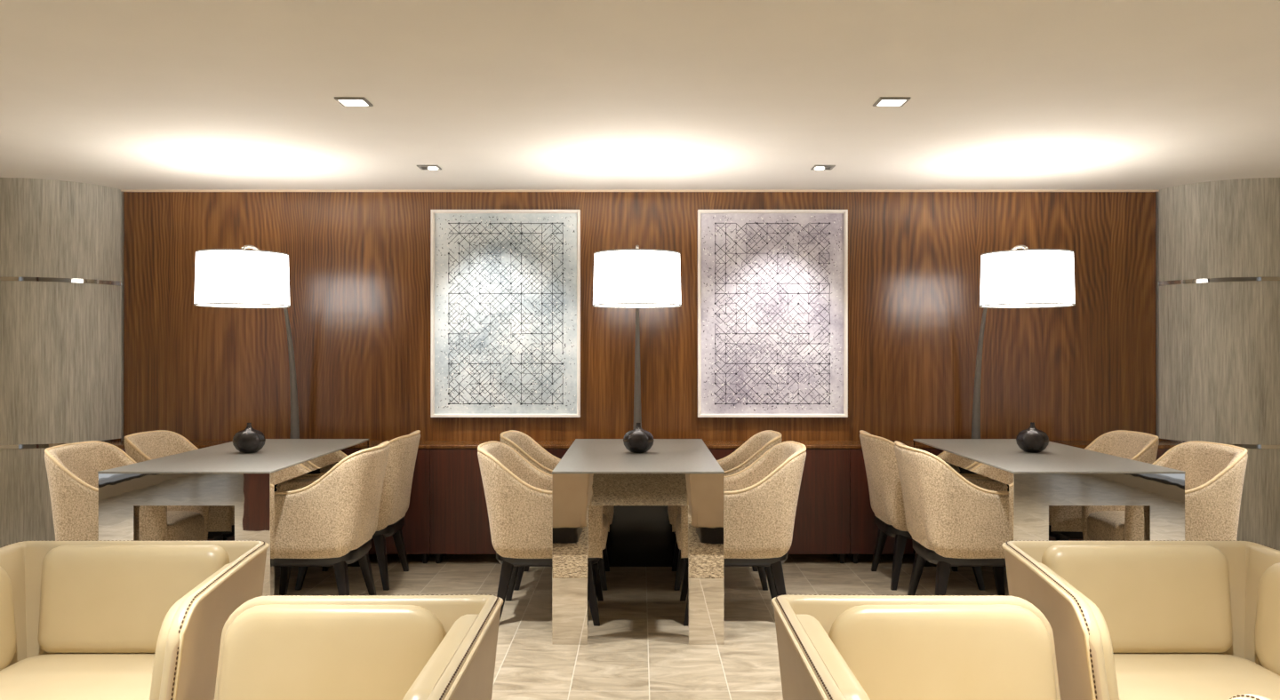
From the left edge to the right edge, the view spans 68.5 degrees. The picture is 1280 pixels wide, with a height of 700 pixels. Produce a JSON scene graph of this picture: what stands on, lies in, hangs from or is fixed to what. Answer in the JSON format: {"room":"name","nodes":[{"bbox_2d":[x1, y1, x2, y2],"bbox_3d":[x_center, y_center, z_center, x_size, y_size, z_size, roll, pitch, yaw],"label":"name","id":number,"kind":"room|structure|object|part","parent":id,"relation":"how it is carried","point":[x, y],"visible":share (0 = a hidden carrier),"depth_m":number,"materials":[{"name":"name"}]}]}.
{"room":"lounge","nodes":[
{"label":"lounge","id":0,"kind":"room"},
{"bbox_2d":[0,177,120,547],"bbox_3d":[-3.919,0.139,5.817,1.376,2.277,0.765,0,0,0],"label":"wall","id":1,"kind":"structure","parent":0,"point":[60,342],"depth_m":5.51,"materials":[{"name":"beige wood"}]},
{"bbox_2d":[0,277,121,286],"bbox_3d":[-3.871,-0.413,5.531,1.460,0.024,0.322,0,0,-18],"label":"trim","id":2,"kind":"structure","parent":1,"relation":"attached to","point":[29,279],"depth_m":5.54,"materials":[{"name":"metal"}]},
{"bbox_2d":[0,438,121,448],"bbox_3d":[-3.871,0.562,5.531,1.460,0.024,0.322,0,0,-18],"label":"trim","id":3,"kind":"structure","parent":1,"relation":"attached to","point":[20,446],"depth_m":5.48,"materials":[{"name":"metal"}]},
{"bbox_2d":[0,0,1279,190],"bbox_3d":[0.000,-1.050,1.250,9.600,0.100,10.100,0,0,0],"label":"ceiling","id":4,"kind":"structure","parent":0,"point":[119,94],"depth_m":3.59,"materials":[{"name":"paint"}]},
{"bbox_2d":[334,96,373,106],"bbox_3d":[-1.150,-0.996,3.775,0.120,0.008,0.120,0,0,0],"label":"recessed light","id":5,"kind":"object","parent":4,"relation":"in","point":[345,101],"visible":1,"depth_m":3.77,"materials":[{"name":"grey paint"}]},
{"bbox_2d":[416,165,441,169],"bbox_3d":[-1.150,-0.994,5.130,0.112,0.012,0.112,0,0,0],"label":"recessed light","id":6,"kind":"object","parent":4,"relation":"in","point":[421,167],"visible":1,"depth_m":5.11,"materials":[{"name":"grey paint"}]},
{"bbox_2d":[810,165,835,169],"bbox_3d":[1.000,-0.994,5.130,0.112,0.012,0.112,0,0,0],"label":"recessed light","id":7,"kind":"object","parent":4,"relation":"in","point":[815,167],"visible":1,"depth_m":5.11,"materials":[{"name":"grey paint"}]},
{"bbox_2d":[872,96,910,106],"bbox_3d":[1.010,-0.996,3.775,0.120,0.008,0.120,0,0,0],"label":"recessed light","id":8,"kind":"object","parent":4,"relation":"in","point":[882,101],"visible":1,"depth_m":3.77,"materials":[{"name":"grey paint"}]},
{"bbox_2d":[124,192,1155,440],"bbox_3d":[0.000,0.139,5.920,7.200,2.277,0.100,0,0,0],"label":"wall","id":9,"kind":"structure","parent":0,"point":[359,312],"depth_m":5.87,"materials":[{"name":"brown wood"}]},
{"bbox_2d":[120,192,124,440],"bbox_3d":[-3.229,0.144,5.864,0.015,2.265,0.012,0,0,0],"label":"trim","id":10,"kind":"structure","parent":9,"relation":"attached to","point":[122,193],"depth_m":5.86,"materials":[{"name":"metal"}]},
{"bbox_2d":[431,209,580,417],"bbox_3d":[-0.835,-0.227,5.847,0.926,1.288,0.042,0,0,0],"label":"framed artwork","id":11,"kind":"object","parent":9,"relation":"attached to","point":[506,284],"visible":1,"depth_m":5.85,"materials":[{"name":"white paper"}]},
{"bbox_2d":[120,190,1159,191],"bbox_3d":[0.000,-0.994,5.863,6.500,0.012,0.014,0,0,0],"label":"trim","id":12,"kind":"structure","parent":9,"relation":"attached to","point":[121,190],"depth_m":5.86,"materials":[{"name":"beige paint"}]},
{"bbox_2d":[697,209,847,417],"bbox_3d":[0.824,-0.227,5.847,0.928,1.288,0.042,0,0,0],"label":"framed artwork","id":13,"kind":"object","parent":9,"relation":"attached to","point":[772,284],"visible":1,"depth_m":5.85,"materials":[{"name":"white paper"}]},
{"bbox_2d":[1155,192,1159,437],"bbox_3d":[3.229,0.144,5.864,0.015,2.265,0.012,0,0,0],"label":"trim","id":14,"kind":"structure","parent":9,"relation":"attached to","point":[1156,193],"depth_m":5.86,"materials":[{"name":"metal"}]},
{"bbox_2d":[274,554,1008,699],"bbox_3d":[0.000,1.327,1.250,9.600,0.100,10.100,0,0,0],"label":"floor","id":15,"kind":"structure","parent":0,"point":[640,649],"depth_m":4.46,"materials":[{"name":"tile"}]},
{"bbox_2d":[44,440,208,541],"bbox_3d":[-2.496,0.868,4.575,0.623,0.818,0.550,0,0,0],"label":"dining chair","id":16,"kind":"object","parent":15,"relation":"on","point":[72,469],"visible":0.41,"depth_m":4.34,"materials":[{"name":"beige boucle fabric"},{"name":"black stained wood"}]},
{"bbox_3d":[-2.450,0.875,4.575,0.530,0.144,0.410,0,0,0],"label":"seat","id":17,"kind":"part","parent":16,"relation":"part of","materials":[{"name":"beige fabric"}]},
{"bbox_2d":[123,430,234,541],"bbox_3d":[-2.476,0.868,5.215,0.623,0.818,0.550,0,0,0],"label":"dining chair","id":18,"kind":"object","parent":15,"relation":"on","point":[144,446],"visible":0.28,"depth_m":5.08,"materials":[{"name":"beige boucle fabric"},{"name":"black stained wood"}]},
{"bbox_3d":[-2.240,1.132,5.035,0.098,0.290,0.098,0,0,0],"label":"leg","id":19,"kind":"part","parent":18,"relation":"part of","materials":[{"name":"black wood"}]},
{"bbox_3d":[-2.440,0.982,5.215,0.500,0.067,0.400,0,0,0],"label":"seat frame","id":20,"kind":"part","parent":18,"relation":"part of","materials":[{"name":"black wood"}]},
{"bbox_3d":[-2.430,0.875,5.215,0.530,0.144,0.410,0,0,0],"label":"seat","id":21,"kind":"part","parent":18,"relation":"part of","materials":[{"name":"beige fabric"}]},
{"bbox_2d":[97,439,368,596],"bbox_3d":[-1.975,0.902,4.815,0.746,0.750,1.492,0,0,0],"label":"table","id":22,"kind":"object","parent":15,"relation":"on","point":[220,475],"visible":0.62,"depth_m":4.07,"materials":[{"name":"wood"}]},
{"bbox_3d":[-1.975,0.906,4.095,0.744,0.742,0.050,0,0,0],"label":"frame","id":23,"kind":"part","parent":22,"relation":"part of","materials":[{"name":"metal"}]},
{"bbox_2d":[232,423,265,453],"bbox_3d":[-2.005,0.451,4.820,0.159,0.153,0.149,0,0,-17],"label":"bud vase","id":24,"kind":"object","parent":22,"relation":"on","point":[249,440],"visible":1,"depth_m":4.77,"materials":[{"name":"black ceramic"}]},
{"bbox_3d":[-1.975,0.906,5.545,0.744,0.742,0.030,0,0,0],"label":"panel","id":25,"kind":"part","parent":22,"relation":"part of","materials":[{"name":"beige fabric"}]},
{"bbox_2d":[107,440,439,563],"bbox_3d":[-2.272,0.922,5.725,2.043,0.710,0.274,0,0,0],"label":"credenza","id":26,"kind":"object","parent":15,"relation":"on","point":[416,528],"visible":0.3,"depth_m":5.59,"materials":[{"name":"red wood"}]},
{"bbox_3d":[-2.272,0.903,5.595,0.678,0.620,0.008,0,0,0],"label":"door","id":27,"kind":"part","parent":26,"relation":"part of","materials":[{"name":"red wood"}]},
{"bbox_2d":[193,245,299,439],"bbox_3d":[-2.100,0.000,5.271,0.472,1.134,1.074,0,0,0],"label":"lamp","id":28,"kind":"object","parent":26,"relation":"on","point":[230,278],"visible":0.98,"depth_m":4.79,"materials":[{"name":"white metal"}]},
{"bbox_3d":[-2.100,-0.371,4.970,0.466,0.273,0.466,0,0,0],"label":"lamp shade","id":29,"kind":"part","parent":28,"relation":"part of","materials":[{"name":"white fabric"}]},
{"bbox_3d":[-1.591,0.903,5.595,0.678,0.620,0.008,0,0,0],"label":"door","id":30,"kind":"part","parent":26,"relation":"part of","materials":[{"name":"red wood"}]},
{"bbox_3d":[-1.290,1.247,5.630,0.040,0.060,0.040,0,0,0],"label":"leg","id":31,"kind":"part","parent":26,"relation":"part of","materials":[{"name":"black wood"}]},
{"bbox_2d":[274,440,390,595],"bbox_3d":[-1.554,0.868,4.575,0.623,0.818,0.550,0,0,0],"label":"dining chair","id":32,"kind":"object","parent":15,"relation":"on","point":[330,520],"visible":0.84,"depth_m":4.33,"materials":[{"name":"beige boucle fabric"},{"name":"black stained wood"}]},
{"bbox_3d":[-1.790,1.132,4.755,0.098,0.290,0.098,0,0,0],"label":"leg","id":33,"kind":"part","parent":32,"relation":"part of","materials":[{"name":"black wood"}]},
{"bbox_3d":[-1.590,0.982,4.575,0.500,0.067,0.400,0,0,0],"label":"seat frame","id":34,"kind":"part","parent":32,"relation":"part of","materials":[{"name":"black wood"}]},
{"bbox_3d":[-1.390,1.132,4.395,0.098,0.290,0.098,0,0,0],"label":"leg","id":35,"kind":"part","parent":32,"relation":"part of","materials":[{"name":"black wood"}]},
{"bbox_3d":[-1.600,0.875,4.575,0.530,0.144,0.410,0,0,0],"label":"seat","id":36,"kind":"part","parent":32,"relation":"part of","materials":[{"name":"beige fabric"}]},
{"bbox_3d":[-1.390,1.132,4.755,0.098,0.290,0.098,0,0,0],"label":"leg","id":37,"kind":"part","parent":32,"relation":"part of","materials":[{"name":"black wood"}]},
{"bbox_2d":[295,430,420,591],"bbox_3d":[-1.549,0.868,5.215,0.623,0.818,0.550,0,0,0],"label":"dining chair","id":38,"kind":"object","parent":15,"relation":"on","point":[396,494],"visible":0.51,"depth_m":5.03,"materials":[{"name":"beige fabric"}]},
{"bbox_3d":[-1.785,1.132,5.035,0.098,0.290,0.098,0,0,0],"label":"leg","id":39,"kind":"part","parent":38,"relation":"part of","materials":[{"name":"black wood"}]},
{"bbox_3d":[-1.785,1.132,5.395,0.098,0.290,0.098,0,0,0],"label":"leg","id":40,"kind":"part","parent":38,"relation":"part of","materials":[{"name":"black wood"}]},
{"bbox_3d":[-1.385,1.132,5.035,0.098,0.290,0.098,0,0,0],"label":"leg","id":41,"kind":"part","parent":38,"relation":"part of","materials":[{"name":"black wood"}]},
{"bbox_3d":[-1.585,0.982,5.215,0.500,0.067,0.400,0,0,0],"label":"seat frame","id":42,"kind":"part","parent":38,"relation":"part of","materials":[{"name":"black wood"}]},
{"bbox_3d":[-1.595,0.875,5.215,0.530,0.144,0.410,0,0,0],"label":"seat","id":43,"kind":"part","parent":38,"relation":"part of","materials":[{"name":"beige fabric"}]},
{"bbox_3d":[-1.385,1.132,5.395,0.098,0.290,0.098,0,0,0],"label":"leg","id":44,"kind":"part","parent":38,"relation":"part of","materials":[{"name":"black wood"}]},
{"bbox_2d":[477,440,607,626],"bbox_3d":[-0.471,0.868,4.575,0.623,0.818,0.550,0,0,0],"label":"dining chair","id":45,"kind":"object","parent":15,"relation":"on","point":[518,494],"visible":0.73,"depth_m":4.33,"materials":[{"name":"beige fabric"}]},
{"bbox_3d":[-0.635,1.132,4.395,0.098,0.290,0.098,0,0,0],"label":"leg","id":46,"kind":"part","parent":45,"relation":"part of","materials":[{"name":"black wood"}]},
{"bbox_3d":[-0.635,1.132,4.755,0.098,0.290,0.098,0,0,0],"label":"leg","id":47,"kind":"part","parent":45,"relation":"part of","materials":[{"name":"black wood"}]},
{"bbox_3d":[-0.435,0.982,4.575,0.500,0.067,0.400,0,0,0],"label":"seat frame","id":48,"kind":"part","parent":45,"relation":"part of","materials":[{"name":"black wood"}]},
{"bbox_3d":[-0.235,1.132,4.395,0.098,0.290,0.098,0,0,0],"label":"leg","id":49,"kind":"part","parent":45,"relation":"part of","materials":[{"name":"black wood"}]},
{"bbox_3d":[-0.235,1.132,4.755,0.098,0.290,0.098,0,0,0],"label":"leg","id":50,"kind":"part","parent":45,"relation":"part of","materials":[{"name":"black wood"}]},
{"bbox_3d":[-0.425,0.875,4.575,0.530,0.144,0.410,0,0,0],"label":"seat","id":51,"kind":"part","parent":45,"relation":"part of","materials":[{"name":"beige fabric"}]},
{"bbox_2d":[500,430,614,591],"bbox_3d":[-0.459,0.868,5.215,0.623,0.818,0.550,0,0,0],"label":"dining chair","id":52,"kind":"object","parent":15,"relation":"on","point":[524,444],"visible":0.2,"depth_m":5.31,"materials":[{"name":"beige fabric"}]},
{"bbox_3d":[-0.623,1.132,5.035,0.098,0.290,0.098,0,0,0],"label":"leg","id":53,"kind":"part","parent":52,"relation":"part of","materials":[{"name":"black wood"}]},
{"bbox_3d":[-0.223,1.132,5.035,0.098,0.290,0.098,0,0,0],"label":"leg","id":54,"kind":"part","parent":52,"relation":"part of","materials":[{"name":"black wood"}]},
{"bbox_3d":[-0.223,1.132,5.395,0.098,0.290,0.098,0,0,0],"label":"leg","id":55,"kind":"part","parent":52,"relation":"part of","materials":[{"name":"black wood"}]},
{"bbox_3d":[-0.413,0.875,5.215,0.530,0.144,0.410,0,0,0],"label":"seat","id":56,"kind":"part","parent":52,"relation":"part of","materials":[{"name":"beige fabric"}]},
{"bbox_2d":[552,439,724,645],"bbox_3d":[-0.008,0.902,4.815,0.746,0.750,1.492,0,0,0],"label":"table","id":57,"kind":"object","parent":15,"relation":"on","point":[640,487],"visible":0.97,"depth_m":4.07,"materials":[{"name":"metal"}]},
{"bbox_2d":[623,423,654,453],"bbox_3d":[-0.008,0.451,4.820,0.149,0.153,0.159,0,0,33],"label":"bud vase","id":58,"kind":"object","parent":57,"relation":"on","point":[637,440],"visible":1,"depth_m":4.77,"materials":[{"name":"black ceramic"}]},
{"bbox_3d":[-0.008,0.906,5.545,0.744,0.742,0.030,0,0,0],"label":"panel","id":59,"kind":"part","parent":57,"relation":"part of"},
{"bbox_2d":[430,440,849,563],"bbox_3d":[0.000,0.922,5.725,2.500,0.710,0.274,0,0,0],"label":"credenza","id":60,"kind":"object","parent":15,"relation":"on","point":[460,524],"visible":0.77,"depth_m":5.59,"materials":[{"name":"red wood"}]},
{"bbox_3d":[-1.210,1.247,5.630,0.040,0.060,0.040,0,0,0],"label":"leg","id":61,"kind":"part","parent":60,"relation":"part of","materials":[{"name":"black wood"}]},
{"bbox_3d":[-0.938,0.903,5.595,0.622,0.620,0.008,0,0,0],"label":"door","id":62,"kind":"part","parent":60,"relation":"part of","materials":[{"name":"red wood"}]},
{"bbox_3d":[-0.312,0.903,5.595,0.622,0.620,0.008,0,0,0],"label":"door","id":63,"kind":"part","parent":60,"relation":"part of","materials":[{"name":"red wood"}]},
{"bbox_2d":[592,245,681,429],"bbox_3d":[-0.015,0.000,5.271,0.472,1.134,1.074,0,0,0],"label":"lamp","id":64,"kind":"object","parent":60,"relation":"on","point":[636,278],"visible":0.9,"depth_m":4.78,"materials":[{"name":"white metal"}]},
{"bbox_3d":[-0.015,-0.371,4.970,0.466,0.273,0.466,0,0,0],"label":"lamp shade","id":65,"kind":"part","parent":64,"relation":"part of","materials":[{"name":"white fabric"}]},
{"bbox_3d":[0.312,0.903,5.595,0.622,0.620,0.008,0,0,0],"label":"door","id":66,"kind":"part","parent":60,"relation":"part of","materials":[{"name":"red wood"}]},
{"bbox_3d":[0.938,0.903,5.595,0.622,0.620,0.008,0,0,0],"label":"door","id":67,"kind":"part","parent":60,"relation":"part of","materials":[{"name":"red wood"}]},
{"bbox_3d":[1.210,1.247,5.630,0.040,0.060,0.040,0,0,0],"label":"leg","id":68,"kind":"part","parent":60,"relation":"part of","materials":[{"name":"black wood"}]},
{"bbox_2d":[667,430,781,591],"bbox_3d":[0.468,0.868,5.215,0.623,0.818,0.550,0,0,0],"label":"dining chair","id":69,"kind":"object","parent":15,"relation":"on","point":[759,444],"visible":0.29,"depth_m":5.18,"materials":[{"name":"beige fabric"}]},
{"bbox_3d":[0.422,0.875,5.215,0.530,0.144,0.410,0,0,0],"label":"seat","id":70,"kind":"part","parent":69,"relation":"part of","materials":[{"name":"beige fabric"}]},
{"bbox_3d":[0.232,1.132,5.395,0.098,0.290,0.098,0,0,0],"label":"leg","id":71,"kind":"part","parent":69,"relation":"part of","materials":[{"name":"black wood"}]},
{"bbox_3d":[0.232,1.132,5.035,0.098,0.290,0.098,0,0,0],"label":"leg","id":72,"kind":"part","parent":69,"relation":"part of","materials":[{"name":"black wood"}]},
{"bbox_3d":[0.632,1.132,5.035,0.098,0.290,0.098,0,0,0],"label":"leg","id":73,"kind":"part","parent":69,"relation":"part of","materials":[{"name":"black wood"}]},
{"bbox_2d":[675,440,806,626],"bbox_3d":[0.488,0.868,4.575,0.623,0.818,0.550,0,0,0],"label":"dining chair","id":74,"kind":"object","parent":15,"relation":"on","point":[761,500],"visible":0.64,"depth_m":4.33,"materials":[{"name":"beige fabric"}]},
{"bbox_3d":[0.442,0.875,4.575,0.530,0.144,0.410,0,0,0],"label":"seat","id":75,"kind":"part","parent":74,"relation":"part of","materials":[{"name":"beige fabric"}]},
{"bbox_3d":[0.252,1.132,4.755,0.098,0.290,0.098,0,0,0],"label":"leg","id":76,"kind":"part","parent":74,"relation":"part of","materials":[{"name":"black wood"}]},
{"bbox_3d":[0.252,1.132,4.395,0.098,0.290,0.098,0,0,0],"label":"leg","id":77,"kind":"part","parent":74,"relation":"part of","materials":[{"name":"black wood"}]},
{"bbox_3d":[0.452,0.982,4.575,0.500,0.067,0.400,0,0,0],"label":"seat frame","id":78,"kind":"part","parent":74,"relation":"part of","materials":[{"name":"black wood"}]},
{"bbox_3d":[0.652,1.132,4.755,0.098,0.290,0.098,0,0,0],"label":"leg","id":79,"kind":"part","parent":74,"relation":"part of","materials":[{"name":"black wood"}]},
{"bbox_3d":[0.652,1.132,4.395,0.098,0.290,0.098,0,0,0],"label":"leg","id":80,"kind":"part","parent":74,"relation":"part of","materials":[{"name":"black wood"}]},
{"bbox_2d":[859,430,986,591],"bbox_3d":[1.549,0.868,5.215,0.623,0.818,0.550,0,0,0],"label":"dining chair","id":81,"kind":"object","parent":15,"relation":"on","point":[884,481],"visible":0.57,"depth_m":5.02,"materials":[{"name":"beige fabric"}]},
{"bbox_3d":[1.385,1.132,5.395,0.098,0.290,0.098,0,0,0],"label":"leg","id":82,"kind":"part","parent":81,"relation":"part of","materials":[{"name":"black wood"}]},
{"bbox_3d":[1.595,0.875,5.215,0.530,0.144,0.410,0,0,0],"label":"seat","id":83,"kind":"part","parent":81,"relation":"part of","materials":[{"name":"beige fabric"}]},
{"bbox_3d":[1.585,0.982,5.215,0.500,0.067,0.400,0,0,0],"label":"seat frame","id":84,"kind":"part","parent":81,"relation":"part of","materials":[{"name":"black wood"}]},
{"bbox_3d":[1.385,1.132,5.035,0.098,0.290,0.098,0,0,0],"label":"leg","id":85,"kind":"part","parent":81,"relation":"part of","materials":[{"name":"black wood"}]},
{"bbox_3d":[1.785,1.132,5.395,0.098,0.290,0.098,0,0,0],"label":"leg","id":86,"kind":"part","parent":81,"relation":"part of","materials":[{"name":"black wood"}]},
{"bbox_3d":[1.785,1.132,5.035,0.098,0.290,0.098,0,0,0],"label":"leg","id":87,"kind":"part","parent":81,"relation":"part of","materials":[{"name":"black wood"}]},
{"bbox_2d":[894,440,1008,596],"bbox_3d":[1.574,0.868,4.575,0.623,0.818,0.550,0,0,0],"label":"dining chair","id":88,"kind":"object","parent":15,"relation":"on","point":[953,520],"visible":0.82,"depth_m":4.33,"materials":[{"name":"beige woven fabric"},{"name":"black stained wood"}]},
{"bbox_3d":[1.410,1.132,4.755,0.098,0.290,0.098,0,0,0],"label":"leg","id":89,"kind":"part","parent":88,"relation":"part of","materials":[{"name":"black wood"}]},
{"bbox_3d":[1.620,0.875,4.575,0.530,0.144,0.410,0,0,0],"label":"seat","id":90,"kind":"part","parent":88,"relation":"part of","materials":[{"name":"beige fabric"}]},
{"bbox_3d":[1.410,1.132,4.395,0.098,0.290,0.098,0,0,0],"label":"leg","id":91,"kind":"part","parent":88,"relation":"part of","materials":[{"name":"black wood"}]},
{"bbox_3d":[1.610,0.982,4.575,0.500,0.067,0.400,0,0,0],"label":"seat frame","id":92,"kind":"part","parent":88,"relation":"part of","materials":[{"name":"black wood"}]},
{"bbox_3d":[1.810,1.132,4.755,0.098,0.290,0.098,0,0,0],"label":"leg","id":93,"kind":"part","parent":88,"relation":"part of","materials":[{"name":"black wood"}]},
{"bbox_2d":[840,440,1180,563],"bbox_3d":[2.272,0.922,5.725,2.043,0.710,0.274,0,0,0],"label":"credenza","id":94,"kind":"object","parent":15,"relation":"on","point":[863,528],"visible":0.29,"depth_m":5.59,"materials":[{"name":"red wood"}]},
{"bbox_3d":[1.290,1.247,5.630,0.040,0.060,0.040,0,0,0],"label":"leg","id":95,"kind":"part","parent":94,"relation":"part of","materials":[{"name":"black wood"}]},
{"bbox_3d":[1.591,0.903,5.595,0.678,0.620,0.008,0,0,0],"label":"door","id":96,"kind":"part","parent":94,"relation":"part of","materials":[{"name":"red wood"}]},
{"bbox_2d":[971,245,1075,439],"bbox_3d":[2.045,0.000,5.271,0.472,1.134,1.074,0,0,0],"label":"lamp","id":97,"kind":"object","parent":94,"relation":"on","point":[1013,278],"visible":0.95,"depth_m":4.79,"materials":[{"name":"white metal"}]},
{"bbox_3d":[2.045,-0.371,4.970,0.466,0.273,0.466,0,0,0],"label":"lamp shade","id":98,"kind":"part","parent":97,"relation":"part of","materials":[{"name":"white fabric"}]},
{"bbox_3d":[2.272,0.903,5.595,0.678,0.620,0.008,0,0,0],"label":"door","id":99,"kind":"part","parent":94,"relation":"part of","materials":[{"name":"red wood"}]},
{"bbox_3d":[2.953,0.903,5.595,0.678,0.620,0.008,0,0,0],"label":"door","id":100,"kind":"part","parent":94,"relation":"part of","materials":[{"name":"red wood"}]},
{"bbox_2d":[912,439,1185,567],"bbox_3d":[1.990,0.902,4.815,0.746,0.750,1.492,0,0,0],"label":"table","id":101,"kind":"object","parent":15,"relation":"on","point":[1060,475],"visible":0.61,"depth_m":4.07,"materials":[{"name":"wood"}]},
{"bbox_3d":[1.990,0.906,5.545,0.744,0.742,0.030,0,0,0],"label":"panel","id":102,"kind":"part","parent":101,"relation":"part of","materials":[{"name":"beige fabric"}]},
{"bbox_2d":[1016,422,1048,453],"bbox_3d":[2.022,0.451,4.840,0.159,0.153,0.149,0,0,-40],"label":"bud vase","id":103,"kind":"object","parent":101,"relation":"on","point":[1031,440],"visible":1,"depth_m":4.79,"materials":[{"name":"black ceramic"}]},
{"bbox_3d":[1.990,0.906,4.095,0.744,0.742,0.050,0,0,0],"label":"frame","id":104,"kind":"part","parent":101,"relation":"part of","materials":[{"name":"metal"}]},
{"bbox_2d":[1048,430,1159,541],"bbox_3d":[2.491,0.868,5.215,0.623,0.818,0.550,0,0,0],"label":"dining chair","id":105,"kind":"object","parent":15,"relation":"on","point":[1065,522],"visible":0.35,"depth_m":5.03,"materials":[{"name":"beige woven fabric"},{"name":"black stained wood"}]},
{"bbox_3d":[2.445,0.875,5.215,0.530,0.144,0.410,0,0,0],"label":"seat","id":106,"kind":"part","parent":105,"relation":"part of","materials":[{"name":"beige fabric"}]},
{"bbox_3d":[2.255,1.132,5.035,0.098,0.290,0.098,0,0,0],"label":"leg","id":107,"kind":"part","parent":105,"relation":"part of","materials":[{"name":"black wood"}]},
{"bbox_3d":[2.455,0.982,5.215,0.500,0.067,0.400,0,0,0],"label":"seat frame","id":108,"kind":"part","parent":105,"relation":"part of","materials":[{"name":"black wood"}]},
{"bbox_2d":[1081,440,1247,541],"bbox_3d":[2.551,0.868,4.575,0.623,0.818,0.550,0,0,0],"label":"dining chair","id":109,"kind":"object","parent":15,"relation":"on","point":[1214,476],"visible":0.58,"depth_m":4.34,"materials":[{"name":"beige woven fabric"},{"name":"black stained wood"}]},
{"bbox_3d":[2.505,0.875,4.575,0.530,0.144,0.410,0,0,0],"label":"seat","id":110,"kind":"part","parent":109,"relation":"part of","materials":[{"name":"beige fabric"}]},
{"bbox_3d":[0.000,1.275,0.140,3.900,0.004,5.480,0,0,0],"label":"floor","id":111,"kind":"structure","parent":15,"relation":"on","visible":0},
{"bbox_2d":[0,540,269,699],"bbox_3d":[-1.397,0.907,2.323,0.825,0.740,0.680,0,0,0],"label":"lounge chair","id":112,"kind":"object","parent":111,"relation":"on","point":[80,620],"visible":0.94,"depth_m":2.55,"materials":[{"name":"beige leather"}]},
{"bbox_3d":[-1.397,0.922,2.316,0.577,0.210,0.572,0,0,0],"label":"seat","id":113,"kind":"part","parent":112,"relation":"part of","materials":[{"name":"beige leather"}]},
{"bbox_2d":[214,594,503,699],"bbox_3d":[-0.637,0.907,1.722,0.680,0.740,0.825,0,0,0],"label":"lounge chair","id":114,"kind":"object","parent":111,"relation":"on","point":[432,647],"visible":1,"depth_m":2.03,"materials":[{"name":"beige leather"}]},
{"bbox_2d":[771,594,1060,699],"bbox_3d":[0.625,0.907,1.722,0.680,0.740,0.825,0,0,0],"label":"lounge chair","id":115,"kind":"object","parent":111,"relation":"on","point":[839,647],"visible":1,"depth_m":2.03,"materials":[{"name":"beige leather"}]},
{"bbox_2d":[1001,540,1279,699],"bbox_3d":[1.373,0.907,2.323,0.825,0.740,0.680,0,0,0],"label":"lounge chair","id":116,"kind":"object","parent":111,"relation":"on","point":[1128,620],"visible":0.95,"depth_m":2.55,"materials":[{"name":"beige leather"}]},
{"bbox_3d":[1.373,0.922,2.316,0.577,0.210,0.572,0,0,0],"label":"seat","id":117,"kind":"part","parent":116,"relation":"part of","materials":[{"name":"beige leather"}]},
{"bbox_2d":[1229,694,1270,699],"bbox_3d":[1.377,0.907,1.292,0.825,0.740,0.680,0,0,0],"label":"lounge chair","id":118,"kind":"object","parent":111,"relation":"on","point":[1248,697],"visible":1,"depth_m":1.51,"materials":[{"name":"beige leather"}]},
{"bbox_2d":[1159,177,1279,550],"bbox_3d":[3.919,0.139,5.817,1.376,2.277,0.765,0,0,0],"label":"wall","id":119,"kind":"structure","parent":0,"point":[1220,342],"depth_m":5.52,"materials":[{"name":"beige wood"}]},
{"bbox_2d":[1158,277,1279,286],"bbox_3d":[3.871,-0.413,5.531,1.460,0.024,0.322,0,0,18],"label":"trim","id":120,"kind":"structure","parent":119,"relation":"attached to","point":[1229,279],"depth_m":5.54,"materials":[{"name":"metal"}]},
{"bbox_2d":[1158,438,1279,448],"bbox_3d":[3.871,0.562,5.531,1.460,0.024,0.322,0,0,18],"label":"trim","id":121,"kind":"structure","parent":119,"relation":"attached to","point":[1245,446],"depth_m":5.47,"materials":[{"name":"metal"}]}
]}

